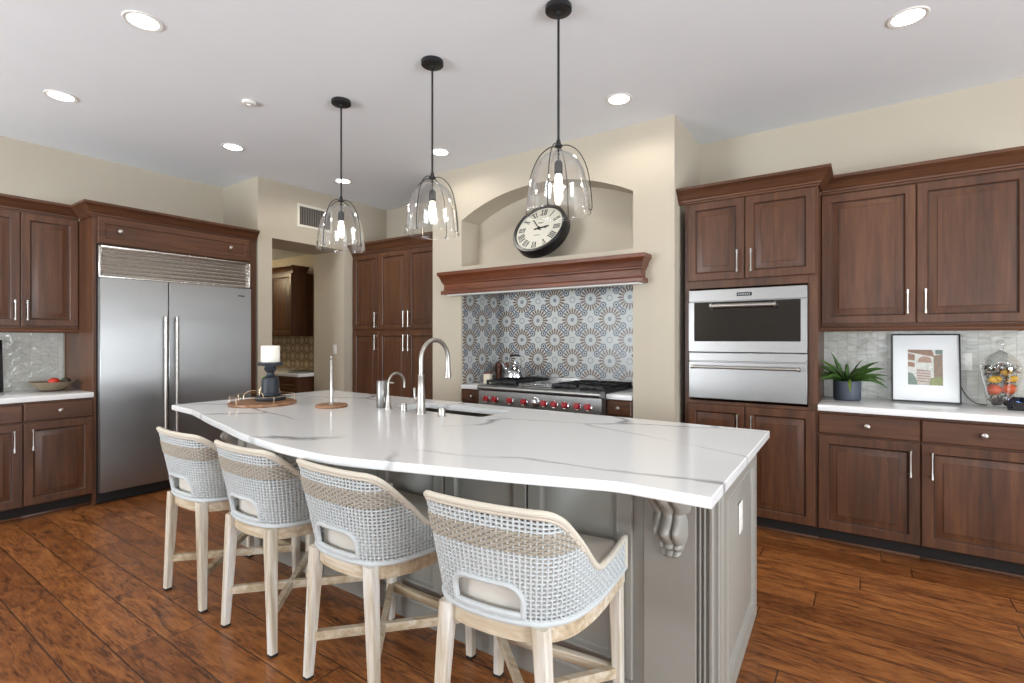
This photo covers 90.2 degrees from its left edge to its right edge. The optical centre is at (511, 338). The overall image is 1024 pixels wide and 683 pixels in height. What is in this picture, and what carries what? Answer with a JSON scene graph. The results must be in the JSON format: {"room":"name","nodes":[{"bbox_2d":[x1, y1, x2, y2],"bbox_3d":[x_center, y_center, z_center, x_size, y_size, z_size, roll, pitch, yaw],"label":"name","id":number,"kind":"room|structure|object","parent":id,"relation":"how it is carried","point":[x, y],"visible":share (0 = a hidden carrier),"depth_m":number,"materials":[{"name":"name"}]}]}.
{"room":"kitchen","nodes":[
{"label":"kitchen","id":0,"kind":"room"},
{"bbox_2d":[0,136,222,377],"bbox_3d":[-5.107,-0.160,2.988,0.200,3.000,6.500,0,0,35],"label":"wall","id":1,"kind":"structure","parent":0,"point":[27,169],"depth_m":4.67,"materials":[{"name":"paint"}]},
{"bbox_2d":[0,332,62,390],"bbox_3d":[-4.195,0.183,4.120,0.012,0.486,0.880,0,0,35],"label":"wall tile","id":2,"kind":"structure","parent":1,"relation":"attached to","point":[27,357],"depth_m":4.30,"materials":[{"name":"grey tile"}]},
{"bbox_2d":[0,193,78,332],"bbox_3d":[-3.980,-0.577,4.063,0.427,1.053,0.752,0,0,35],"label":"upper cabinet","id":3,"kind":"object","parent":1,"relation":"attached to","point":[39,238],"visible":0.98,"depth_m":4.07,"materials":[{"name":"brown wood"}]},
{"bbox_2d":[272,249,309,259],"bbox_3d":[-4.333,-1.220,6.812,3.520,0.080,2.470,0,0,35],"label":"ceiling","id":4,"kind":"structure","parent":0,"point":[277,254],"depth_m":7.12,"materials":[{"name":"paint"}]},
{"bbox_2d":[272,254,313,269],"bbox_3d":[-4.333,0.080,6.812,3.520,2.520,2.470,0,0,35],"label":"wall","id":5,"kind":"structure","parent":0,"point":[306,260],"depth_m":7.28,"materials":[{"name":"paint"}]},
{"bbox_2d":[272,265,312,335],"bbox_3d":[-3.268,-0.510,7.203,1.127,0.940,0.372,0,0,35],"label":"upper cabinet","id":6,"kind":"object","parent":5,"relation":"attached to","point":[292,286],"visible":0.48,"depth_m":6.92,"materials":[{"name":"brown wood"}]},
{"bbox_2d":[272,270,313,369],"bbox_3d":[-3.048,-0.266,7.272,1.910,1.388,0.010,0,0,35],"label":"tile","id":7,"kind":"structure","parent":5,"relation":"attached to","point":[296,352],"depth_m":7.27,"materials":[{"name":"beige tile"}]},
{"bbox_2d":[223,176,385,395],"bbox_3d":[-2.448,-0.160,6.206,0.910,3.000,1.820,0,0,35],"label":"wall","id":8,"kind":"structure","parent":0,"point":[268,206],"depth_m":5.95,"materials":[{"name":"paint"}]},
{"bbox_2d":[297,203,332,232],"bbox_3d":[-2.212,-1.357,5.739,0.008,0.256,0.446,0,0,35],"label":"air vent","id":9,"kind":"object","parent":8,"relation":"in","point":[308,216],"visible":0.95,"depth_m":5.72,"materials":[{"name":"beige metal"}]},
{"bbox_2d":[333,345,336,353],"bbox_3d":[-2.139,0.125,6.152,0.072,0.116,0.009,0,0,35],"label":"outlet plate","id":10,"kind":"object","parent":8,"relation":"attached to","point":[334,346],"visible":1,"depth_m":6.14,"materials":[{"name":"white plastic"}]},
{"bbox_2d":[386,202,432,238],"bbox_3d":[-0.978,-0.160,6.222,1.490,3.000,0.120,0,0,35],"label":"wall","id":11,"kind":"structure","parent":0,"point":[395,218],"depth_m":6.37,"materials":[{"name":"paint"}]},
{"bbox_2d":[0,0,1023,210],"bbox_3d":[-0.263,-1.710,0.851,10.600,0.100,8.500,0,0,35],"label":"ceiling","id":12,"kind":"structure","parent":0,"point":[166,101],"depth_m":3.15,"materials":[{"name":"paint"}]},
{"bbox_2d":[43,90,77,102],"bbox_3d":[-3.081,-1.657,3.484,0.180,0.006,0.180,0,0,35],"label":"recessed light","id":13,"kind":"object","parent":12,"relation":"in","point":[54,94],"visible":1,"depth_m":3.48,"materials":[{"name":"white plastic"}]},
{"bbox_2d":[121,10,163,31],"bbox_3d":[-1.926,-1.657,2.662,0.180,0.006,0.180,0,0,35],"label":"recessed light","id":14,"kind":"object","parent":12,"relation":"in","point":[138,19],"visible":1,"depth_m":2.66,"materials":[{"name":"white plastic"}]},
{"bbox_2d":[221,143,244,150],"bbox_3d":[-2.412,-1.657,4.410,0.180,0.006,0.180,0,0,35],"label":"recessed light","id":15,"kind":"object","parent":12,"relation":"in","point":[229,146],"visible":1,"depth_m":4.41,"materials":[{"name":"white plastic"}]},
{"bbox_2d":[242,99,255,106],"bbox_3d":[-1.842,-1.646,3.572,0.090,0.026,0.090,0,0,35],"label":"smoke detector","id":16,"kind":"object","parent":12,"relation":"attached to","point":[249,103],"visible":1,"depth_m":3.55,"materials":[{"name":"white plastic"}]},
{"bbox_2d":[316,96,365,252],"bbox_3d":[-1.191,-1.142,3.554,0.332,1.036,0.332,0,0,35],"label":"pendant lamp","id":17,"kind":"object","parent":12,"relation":"hanging from","point":[339,102],"visible":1,"depth_m":3.54,"materials":[{"name":"black metal"}]},
{"bbox_2d":[338,211,344,235],"bbox_3d":[-1.191,-0.802,3.554,0.045,0.175,0.045,0,0,35],"label":"bulb","id":18,"kind":"object","parent":17,"relation":"attached to","point":[341,230],"depth_m":3.54,"materials":[{"name":"beige glass"}]},
{"bbox_2d":[334,178,351,183],"bbox_3d":[-1.775,-1.657,5.358,0.180,0.006,0.180,0,0,35],"label":"recessed light","id":19,"kind":"object","parent":12,"relation":"in","point":[344,181],"visible":0.9,"depth_m":5.36,"materials":[{"name":"white"}]},
{"bbox_2d":[404,55,459,238],"bbox_3d":[-0.476,-1.142,3.048,0.332,1.036,0.332,0,0,35],"label":"pendant lamp","id":20,"kind":"object","parent":12,"relation":"hanging from","point":[432,63],"visible":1,"depth_m":3.03,"materials":[{"name":"black metal"}]},
{"bbox_2d":[429,190,435,218],"bbox_3d":[-0.476,-0.802,3.048,0.045,0.175,0.045,0,0,35],"label":"bulb","id":21,"kind":"object","parent":20,"relation":"attached to","point":[432,194],"depth_m":3.03,"materials":[{"name":"beige glass"}]},
{"bbox_2d":[430,148,449,155],"bbox_3d":[-0.639,-1.657,4.527,0.180,0.006,0.180,0,0,35],"label":"recessed light","id":22,"kind":"object","parent":12,"relation":"in","point":[437,151],"visible":0.84,"depth_m":4.53,"materials":[{"name":"white"}]},
{"bbox_2d":[525,0,592,219],"bbox_3d":[0.232,-1.142,2.546,0.332,1.036,0.332,0,0,35],"label":"pendant lamp","id":23,"kind":"object","parent":12,"relation":"hanging from","point":[554,9],"visible":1,"depth_m":2.53,"materials":[{"name":"black metal"}]},
{"bbox_2d":[554,160,562,195],"bbox_3d":[0.232,-0.802,2.546,0.045,0.175,0.045,0,0,35],"label":"bulb","id":24,"kind":"object","parent":23,"relation":"attached to","point":[558,165],"depth_m":2.53,"materials":[{"name":"beige glass"}]},
{"bbox_2d":[606,93,631,105],"bbox_3d":[0.740,-1.657,3.528,0.180,0.006,0.180,0,0,35],"label":"recessed light","id":25,"kind":"object","parent":12,"relation":"in","point":[616,99],"visible":1,"depth_m":3.52,"materials":[{"name":"white plastic"}]},
{"bbox_2d":[886,6,929,27],"bbox_3d":[2.041,-1.657,2.630,0.180,0.006,0.180,0,0,35],"label":"recessed light","id":26,"kind":"object","parent":12,"relation":"in","point":[912,15],"visible":1,"depth_m":2.63,"materials":[{"name":"white plastic"}]},
{"bbox_2d":[0,488,1023,682],"bbox_3d":[-1.578,1.380,1.761,13.800,0.080,8.500,0,0,35],"label":"floor","id":27,"kind":"structure","parent":0,"point":[83,599],"depth_m":2.44,"materials":[{"name":"brown wood"}]},
{"bbox_2d":[0,403,22,523],"bbox_3d":[-4.000,0.904,3.739,0.760,0.872,0.476,0,0,35],"label":"base cabinet","id":28,"kind":"object","parent":27,"relation":"on","point":[11,415],"visible":1,"depth_m":3.70,"materials":[{"name":"brown wood"}]},
{"bbox_2d":[0,388,93,403],"bbox_3d":[-3.897,0.446,3.921,0.723,0.040,0.892,0,0,35],"label":"countertop","id":29,"kind":"structure","parent":28,"relation":"on","point":[33,395],"depth_m":3.92,"materials":[{"name":"stone"}]},
{"bbox_2d":[0,340,3,391],"bbox_3d":[-4.181,0.217,4.019,0.073,0.419,0.240,0,0,35],"label":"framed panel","id":30,"kind":"object","parent":29,"relation":"on","point":[1,353],"visible":1,"depth_m":4.10,"materials":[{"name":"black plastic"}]},
{"bbox_2d":[28,380,75,391],"bbox_3d":[-3.755,0.384,4.168,0.292,0.075,0.292,0,0,35],"label":"fruit bowl","id":31,"kind":"object","parent":29,"relation":"on","point":[44,386],"visible":0.96,"depth_m":4.09,"materials":[{"name":"ceramic"}]},
{"bbox_2d":[48,378,59,382],"bbox_3d":[-3.750,0.349,4.176,0.076,0.066,0.075,0,0,35],"label":"tomato","id":32,"kind":"object","parent":31,"relation":"in","point":[51,380],"visible":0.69,"depth_m":4.15,"materials":[{"name":"red food"}]},
{"bbox_2d":[61,378,70,381],"bbox_3d":[-3.700,0.346,4.231,0.048,0.048,0.068,0,0,35],"label":"avocado","id":33,"kind":"object","parent":31,"relation":"in","point":[63,379],"visible":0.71,"depth_m":4.21,"materials":[{"name":"black food"}]},
{"bbox_2d":[20,397,92,518],"bbox_3d":[-3.746,0.904,4.106,0.760,0.872,0.416,0,0,35],"label":"base cabinet","id":34,"kind":"object","parent":27,"relation":"on","point":[57,434],"visible":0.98,"depth_m":3.91,"materials":[{"name":"brown wood"}]},
{"bbox_2d":[65,199,259,505],"bbox_3d":[-3.261,0.122,4.787,0.769,2.436,1.410,0,0,35],"label":"tall cabinet","id":35,"kind":"object","parent":27,"relation":"on","point":[100,223],"visible":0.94,"depth_m":4.33,"materials":[{"name":"brown wood"}]},
{"bbox_2d":[96,245,250,503],"bbox_3d":[-3.222,0.290,4.781,0.780,2.100,1.234,0,0,35],"label":"refrigerator","id":36,"kind":"object","parent":27,"relation":"on","point":[172,329],"visible":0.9,"depth_m":4.42,"materials":[{"name":"silver metal"}]},
{"bbox_2d":[156,427,299,613],"bbox_3d":[-1.561,0.901,2.791,0.544,0.878,0.570,0,0,35],"label":"counter stool","id":37,"kind":"object","parent":27,"relation":"on","point":[201,488],"visible":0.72,"depth_m":2.56,"materials":[{"name":"grey wicker"}]},
{"bbox_2d":[179,456,296,497],"bbox_3d":[-1.540,0.759,2.821,0.480,0.103,0.483,0,0,35],"label":"seat cushion","id":38,"kind":"object","parent":37,"relation":"on","point":[209,487],"depth_m":2.55,"materials":[{"name":"beige fabric"}]},
{"bbox_2d":[214,440,375,658],"bbox_3d":[-1.055,0.901,2.443,0.544,0.878,0.570,0,0,35],"label":"counter stool","id":39,"kind":"object","parent":27,"relation":"on","point":[271,508],"visible":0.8,"depth_m":2.21,"materials":[{"name":"white wicker"}]},
{"bbox_2d":[239,474,367,522],"bbox_3d":[-1.034,0.759,2.473,0.480,0.103,0.483,0,0,35],"label":"seat cushion","id":40,"kind":"object","parent":39,"relation":"on","point":[295,510],"depth_m":2.22,"materials":[{"name":"beige fabric"}]},
{"bbox_2d":[277,376,313,393],"bbox_3d":[-3.244,0.855,7.042,1.850,0.770,0.610,0,0,35],"label":"base cabinet","id":41,"kind":"object","parent":27,"relation":"on","point":[286,384],"visible":0.08,"depth_m":6.37,"materials":[{"name":"brown wood"}]},
{"bbox_2d":[274,368,313,376],"bbox_3d":[-3.224,0.448,7.026,1.900,0.040,0.614,0,0,35],"label":"countertop","id":42,"kind":"structure","parent":41,"relation":"on","point":[279,371],"depth_m":6.42,"materials":[{"name":"stone"}]},
{"bbox_2d":[287,370,313,372],"bbox_3d":[-2.720,0.418,6.577,0.330,0.020,0.330,0,0,35],"label":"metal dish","id":43,"kind":"object","parent":42,"relation":"on","point":[290,371],"visible":0.95,"depth_m":6.48,"materials":[{"name":"silver metal"}]},
{"bbox_2d":[296,458,477,682],"bbox_3d":[-0.523,0.901,2.078,0.544,0.878,0.570,0,0,35],"label":"counter stool","id":44,"kind":"object","parent":27,"relation":"on","point":[387,534],"visible":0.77,"depth_m":1.87,"materials":[{"name":"white wicker"}]},
{"bbox_2d":[324,490,460,559],"bbox_3d":[-0.502,0.759,2.107,0.480,0.103,0.483,0,0,35],"label":"seat cushion","id":45,"kind":"object","parent":44,"relation":"on","point":[411,543],"depth_m":1.89,"materials":[{"name":"beige fabric"}]},
{"bbox_2d":[347,231,432,399],"bbox_3d":[-1.185,0.109,5.922,1.486,2.462,0.607,0,0,35],"label":"pantry cabinet","id":46,"kind":"object","parent":27,"relation":"on","point":[393,278],"visible":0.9,"depth_m":5.72,"materials":[{"name":"brown wood"}]},
{"bbox_2d":[462,389,478,403],"bbox_3d":[-0.213,0.910,5.093,0.275,0.860,0.658,0,0,35],"label":"base cabinet","id":47,"kind":"object","parent":27,"relation":"on","point":[468,395],"visible":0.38,"depth_m":4.87,"materials":[{"name":"brown wood"}]},
{"bbox_2d":[461,382,491,389],"bbox_3d":[-0.202,0.459,5.109,0.275,0.038,0.627,0,0,35],"label":"countertop","id":48,"kind":"structure","parent":47,"relation":"on","point":[471,385],"depth_m":4.90,"materials":[{"name":"stone"}]},
{"bbox_2d":[483,372,491,383],"bbox_3d":[-0.240,0.384,5.056,0.092,0.112,0.092,0,0,35],"label":"lidded jar","id":49,"kind":"object","parent":48,"relation":"on","point":[486,375],"visible":0.91,"depth_m":5.02,"materials":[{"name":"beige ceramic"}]},
{"bbox_2d":[495,361,501,378],"bbox_3d":[-0.138,0.337,5.362,0.081,0.207,0.081,0,0,35],"label":"pepper mill","id":50,"kind":"object","parent":48,"relation":"on","point":[498,365],"visible":0.76,"depth_m":5.34,"materials":[{"name":"brown wood"}]},
{"bbox_2d":[220,431,756,682],"bbox_3d":[-0.388,0.907,2.873,3.132,0.866,1.038,0,0,35],"label":"kitchen island","id":51,"kind":"object","parent":27,"relation":"on","point":[690,584],"visible":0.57,"depth_m":1.82,"materials":[{"name":"grey paint"}]},
{"bbox_2d":[172,390,769,508],"bbox_3d":[-0.599,0.457,2.789,3.461,0.034,1.539,0,0,35],"label":"island countertop","id":52,"kind":"structure","parent":51,"relation":"on","point":[689,464],"depth_m":2.17,"materials":[{"name":"stone"}]},
{"bbox_2d":[227,388,296,407],"bbox_3d":[-1.683,0.383,3.445,0.420,0.114,0.420,0,0,35],"label":"round tray","id":53,"kind":"object","parent":52,"relation":"on","point":[246,402],"visible":0.82,"depth_m":3.32,"materials":[{"name":"brown wood"}]},
{"bbox_2d":[254,362,285,401],"bbox_3d":[-1.663,0.289,3.510,0.196,0.260,0.196,0,0,35],"label":"candlestick","id":54,"kind":"object","parent":53,"relation":"on","point":[270,382],"visible":0.96,"depth_m":3.46,"materials":[{"name":"paint"}]},
{"bbox_2d":[261,344,279,361],"bbox_3d":[-1.663,0.098,3.510,0.120,0.122,0.120,0,0,35],"label":"pillar candle","id":55,"kind":"object","parent":54,"relation":"on","point":[270,353],"visible":0.98,"depth_m":3.46,"materials":[{"name":"white wax"}]},
{"bbox_2d":[315,355,347,408],"bbox_3d":[-1.169,0.272,3.302,0.200,0.336,0.200,0,0,35],"label":"paper towel holder","id":56,"kind":"object","parent":52,"relation":"on","point":[332,405],"visible":1,"depth_m":3.29,"materials":[{"name":"brown wood"}]},
{"bbox_2d":[377,380,393,407],"bbox_3d":[-0.815,0.352,3.258,0.112,0.175,0.070,0,0,35],"label":"soap dispenser","id":57,"kind":"object","parent":52,"relation":"on","point":[381,384],"visible":0.83,"depth_m":3.24,"materials":[{"name":"metal"}]},
{"bbox_2d":[384,372,405,409],"bbox_3d":[-0.748,0.325,3.249,0.062,0.230,0.166,0,0,35],"label":"filter faucet","id":58,"kind":"object","parent":52,"relation":"on","point":[388,400],"visible":1,"depth_m":3.19,"materials":[{"name":"silver metal"}]},
{"bbox_2d":[400,403,407,411],"bbox_3d":[-0.655,0.412,3.086,0.048,0.055,0.048,0,0,35],"label":"button","id":59,"kind":"object","parent":52,"relation":"on","point":[403,406],"visible":1,"depth_m":3.07,"materials":[{"name":"silver metal"}]},
{"bbox_2d":[413,338,451,413],"bbox_3d":[-0.484,0.217,3.107,0.094,0.446,0.290,0,0,35],"label":"faucet","id":60,"kind":"object","parent":52,"relation":"on","point":[420,398],"visible":1,"depth_m":3.00,"materials":[{"name":"silver metal"}]},
{"bbox_2d":[438,406,445,416],"bbox_3d":[-0.400,0.412,2.910,0.048,0.055,0.048,0,0,35],"label":"button","id":61,"kind":"object","parent":52,"relation":"on","point":[441,410],"visible":1,"depth_m":2.89,"materials":[{"name":"silver metal"}]},
{"bbox_2d":[413,408,491,416],"bbox_3d":[-0.385,0.583,3.200,0.785,0.215,0.355,0,0,35],"label":"sink","id":62,"kind":"object","parent":52,"relation":"in","point":[427,409],"visible":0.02,"depth_m":3.35,"materials":[{"name":"metal"}]},
{"bbox_2d":[738,500,742,534],"bbox_3d":[0.894,0.695,1.990,0.009,0.116,0.072,0,0,33],"label":"outlet plate","id":63,"kind":"object","parent":51,"relation":"attached to","point":[740,506],"visible":1,"depth_m":1.97,"materials":[{"name":"white plastic"}]},
{"bbox_2d":[423,490,627,682],"bbox_3d":[0.037,0.901,1.688,0.544,0.878,0.570,0,0,29],"label":"counter stool","id":64,"kind":"object","parent":27,"relation":"on","point":[530,585],"visible":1,"depth_m":1.49,"materials":[{"name":"white wicker"}]},
{"bbox_2d":[453,521,615,619],"bbox_3d":[0.055,0.759,1.719,0.480,0.103,0.483,0,0,29],"label":"seat cushion","id":65,"kind":"object","parent":64,"relation":"on","point":[574,600],"depth_m":1.51,"materials":[{"name":"beige fabric"}]},
{"bbox_2d":[477,376,632,415],"bbox_3d":[0.385,0.858,4.628,1.229,0.965,0.732,0,0,35],"label":"range","id":66,"kind":"object","parent":27,"relation":"on","point":[562,394],"visible":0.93,"depth_m":4.38,"materials":[{"name":"metal"}]},
{"bbox_2d":[501,354,526,378],"bbox_3d":[0.029,0.265,4.973,0.225,0.236,0.242,0,0,-15],"label":"kettle","id":67,"kind":"object","parent":66,"relation":"on","point":[515,371],"visible":1,"depth_m":4.90,"materials":[{"name":"silver metal"}]},
{"bbox_2d":[491,383,632,392],"bbox_3d":[0.411,0.430,4.665,1.229,0.010,0.620,0,0,35],"label":"cooktop","id":68,"kind":"object","parent":66,"relation":"in","point":[627,386],"depth_m":4.39,"materials":[{"name":"black metal"}]},
{"bbox_2d":[607,399,632,417],"bbox_3d":[1.003,0.910,4.251,0.209,0.860,0.658,0,0,35],"label":"base cabinet","id":69,"kind":"object","parent":27,"relation":"on","point":[616,408],"visible":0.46,"depth_m":4.01,"materials":[{"name":"brown wood"}]},
{"bbox_2d":[606,389,632,400],"bbox_3d":[1.014,0.459,4.267,0.209,0.038,0.627,0,0,35],"label":"countertop","id":70,"kind":"structure","parent":69,"relation":"on","point":[626,394],"depth_m":4.04,"materials":[{"name":"stone"}]},
{"bbox_2d":[676,163,832,539],"bbox_3d":[1.814,0.111,3.793,0.982,2.458,0.691,0,0,35],"label":"tall cabinet","id":71,"kind":"object","parent":27,"relation":"on","point":[764,230],"depth_m":3.51,"materials":[{"name":"brown wood"}]},
{"bbox_2d":[689,285,807,352],"bbox_3d":[1.761,-0.132,3.764,0.764,0.451,0.605,0,0,35],"label":"wall oven","id":72,"kind":"object","parent":71,"relation":"in","point":[758,319],"visible":0.96,"depth_m":3.55,"materials":[{"name":"metal"}]},
{"bbox_2d":[818,410,919,558],"bbox_3d":[2.380,0.904,3.421,0.526,0.872,0.660,0,0,35],"label":"base cabinet","id":73,"kind":"object","parent":27,"relation":"on","point":[869,464],"visible":0.99,"depth_m":3.19,"materials":[{"name":"brown wood"}]},
{"bbox_2d":[818,396,1023,423],"bbox_3d":[2.622,0.446,3.273,1.094,0.040,0.628,0,0,35],"label":"countertop","id":74,"kind":"structure","parent":73,"relation":"on","point":[964,411],"depth_m":3.13,"materials":[{"name":"stone"}]},
{"bbox_2d":[821,352,887,400],"bbox_3d":[2.333,0.259,3.576,0.498,0.333,0.298,0,0,35],"label":"potted fern","id":75,"kind":"object","parent":74,"relation":"on","point":[846,384],"visible":0.91,"depth_m":3.52,"materials":[{"name":"green plant"}]},
{"bbox_2d":[833,380,860,400],"bbox_3d":[2.345,0.358,3.570,0.166,0.135,0.166,0,0,35],"label":"pot","id":76,"kind":"object","parent":75,"relation":"on","point":[840,387],"depth_m":3.51,"materials":[{"name":"grey ceramic"}]},
{"bbox_2d":[891,334,961,403],"bbox_3d":[2.800,0.197,3.457,0.366,0.461,0.086,0,0,35],"label":"picture frame","id":77,"kind":"object","parent":74,"relation":"on","point":[924,367],"visible":1,"depth_m":3.45,"materials":[{"name":"black plastic"}]},
{"bbox_2d":[908,350,942,385],"bbox_3d":[2.799,0.192,3.455,0.184,0.240,0.001,0,-8,35],"label":"print","id":78,"kind":"object","parent":77,"relation":"attached to","point":[925,367],"depth_m":3.45},
{"bbox_2d":[979,340,1022,408],"bbox_3d":[3.026,0.215,3.159,0.200,0.421,0.200,0,0,35],"label":"glass jar","id":79,"kind":"object","parent":74,"relation":"on","point":[997,406],"visible":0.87,"depth_m":3.17,"materials":[{"name":"clear glass"}]},
{"bbox_2d":[986,384,1001,394],"bbox_3d":[2.988,0.313,3.161,0.071,0.069,0.071,0,0,35],"label":"orange","id":80,"kind":"object","parent":79,"relation":"in","point":[990,389],"visible":0.98,"depth_m":3.14,"materials":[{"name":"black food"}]},
{"bbox_2d":[991,399,998,405],"bbox_3d":[2.992,0.390,3.159,0.040,0.045,0.042,0,0,35],"label":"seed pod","id":81,"kind":"object","parent":79,"relation":"in","point":[995,402],"visible":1,"depth_m":3.15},
{"bbox_2d":[988,376,1001,382],"bbox_3d":[2.984,0.249,3.152,0.066,0.047,0.046,0,0,35],"label":"lemon","id":82,"kind":"object","parent":79,"relation":"in","point":[992,379],"visible":0.99,"depth_m":3.14,"materials":[{"name":"yellow food"}]},
{"bbox_2d":[982,364,1019,400],"bbox_3d":[3.026,0.274,3.158,0.177,0.238,0.172,0,0,-34],"label":"dried leaves","id":83,"kind":"object","parent":79,"relation":"in","point":[1006,367],"visible":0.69,"depth_m":3.15,"materials":[{"name":"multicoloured plant"}]},
{"bbox_2d":[1000,369,1011,374],"bbox_3d":[3.027,0.203,3.122,0.059,0.040,0.038,0,0,35],"label":"lemon","id":84,"kind":"object","parent":79,"relation":"in","point":[1001,371],"visible":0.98,"depth_m":3.11,"materials":[{"name":"yellow food"}]},
{"bbox_2d":[1002,384,1016,393],"bbox_3d":[3.050,0.307,3.128,0.068,0.066,0.068,0,0,35],"label":"orange","id":85,"kind":"object","parent":79,"relation":"in","point":[1011,388],"visible":1,"depth_m":3.11,"materials":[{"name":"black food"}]},
{"bbox_2d":[1007,376,1018,382],"bbox_3d":[3.056,0.245,3.115,0.057,0.045,0.040,0,0,35],"label":"lemon","id":86,"kind":"object","parent":79,"relation":"in","point":[1012,378],"visible":0.92,"depth_m":3.10,"materials":[{"name":"yellow food"}]},
{"bbox_2d":[1006,397,1023,410],"bbox_3d":[3.060,0.389,3.034,0.170,0.074,0.093,0,0,41],"label":"smart display","id":87,"kind":"object","parent":74,"relation":"on","point":[1013,403],"visible":1,"depth_m":3.06,"materials":[{"name":"black plastic"}]},
{"bbox_2d":[919,417,1023,578],"bbox_3d":[2.825,0.904,3.112,0.557,0.872,0.660,0,0,35],"label":"base cabinet","id":88,"kind":"object","parent":27,"relation":"on","point":[972,472],"visible":0.96,"depth_m":2.91,"materials":[{"name":"brown wood"}]},
{"bbox_2d":[433,115,699,422],"bbox_3d":[0.436,-0.160,4.812,2.440,3.000,0.830,0,0,35],"label":"wall","id":89,"kind":"structure","parent":0,"point":[636,171],"depth_m":4.27,"materials":[{"name":"paint"}]},
{"bbox_2d":[513,204,569,257],"bbox_3d":[0.259,-0.958,4.531,0.524,0.502,0.335,0,0,35],"label":"wall clock","id":90,"kind":"object","parent":89,"relation":"attached to","point":[539,234],"visible":0.98,"depth_m":4.47,"materials":[{"name":"black plastic"}]},
{"bbox_2d":[437,252,651,295],"bbox_3d":[0.167,-0.529,4.403,2.071,0.222,0.150,0,0,35],"label":"mantel","id":91,"kind":"object","parent":89,"relation":"attached to","point":[622,269],"visible":1,"depth_m":4.24,"materials":[{"name":"brown wood"}]},
{"bbox_2d":[463,285,632,383],"bbox_3d":[0.406,0.060,4.717,1.739,1.360,0.600,0,0,35],"label":"tile","id":92,"kind":"structure","parent":89,"relation":"attached to","point":[587,333],"depth_m":5.03,"materials":[{"name":"tile"}]},
{"bbox_2d":[700,77,1023,193],"bbox_3d":[4.010,-0.160,2.771,5.760,3.000,0.120,0,0,35],"label":"wall","id":93,"kind":"structure","parent":0,"point":[989,117],"depth_m":3.63,"materials":[{"name":"paint"}]},
{"bbox_2d":[821,146,1023,331],"bbox_3d":[2.701,-0.583,3.353,1.130,1.061,0.407,0,0,35],"label":"upper cabinet","id":94,"kind":"object","parent":93,"relation":"attached to","point":[936,244],"visible":0.99,"depth_m":3.23,"materials":[{"name":"brown wood"}]},
{"bbox_2d":[824,330,1023,404],"bbox_3d":[2.799,0.183,3.528,1.094,0.486,0.012,0,0,35],"label":"wall tile","id":95,"kind":"structure","parent":93,"relation":"attached to","point":[848,347],"depth_m":3.45,"materials":[{"name":"grey tile"}]},
{"bbox_2d":[961,353,971,370],"bbox_3d":[2.999,0.150,3.376,0.072,0.116,0.009,0,0,35],"label":"outlet plate","id":96,"kind":"object","parent":95,"relation":"attached to","point":[966,358],"visible":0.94,"depth_m":3.37,"materials":[{"name":"white plastic"}]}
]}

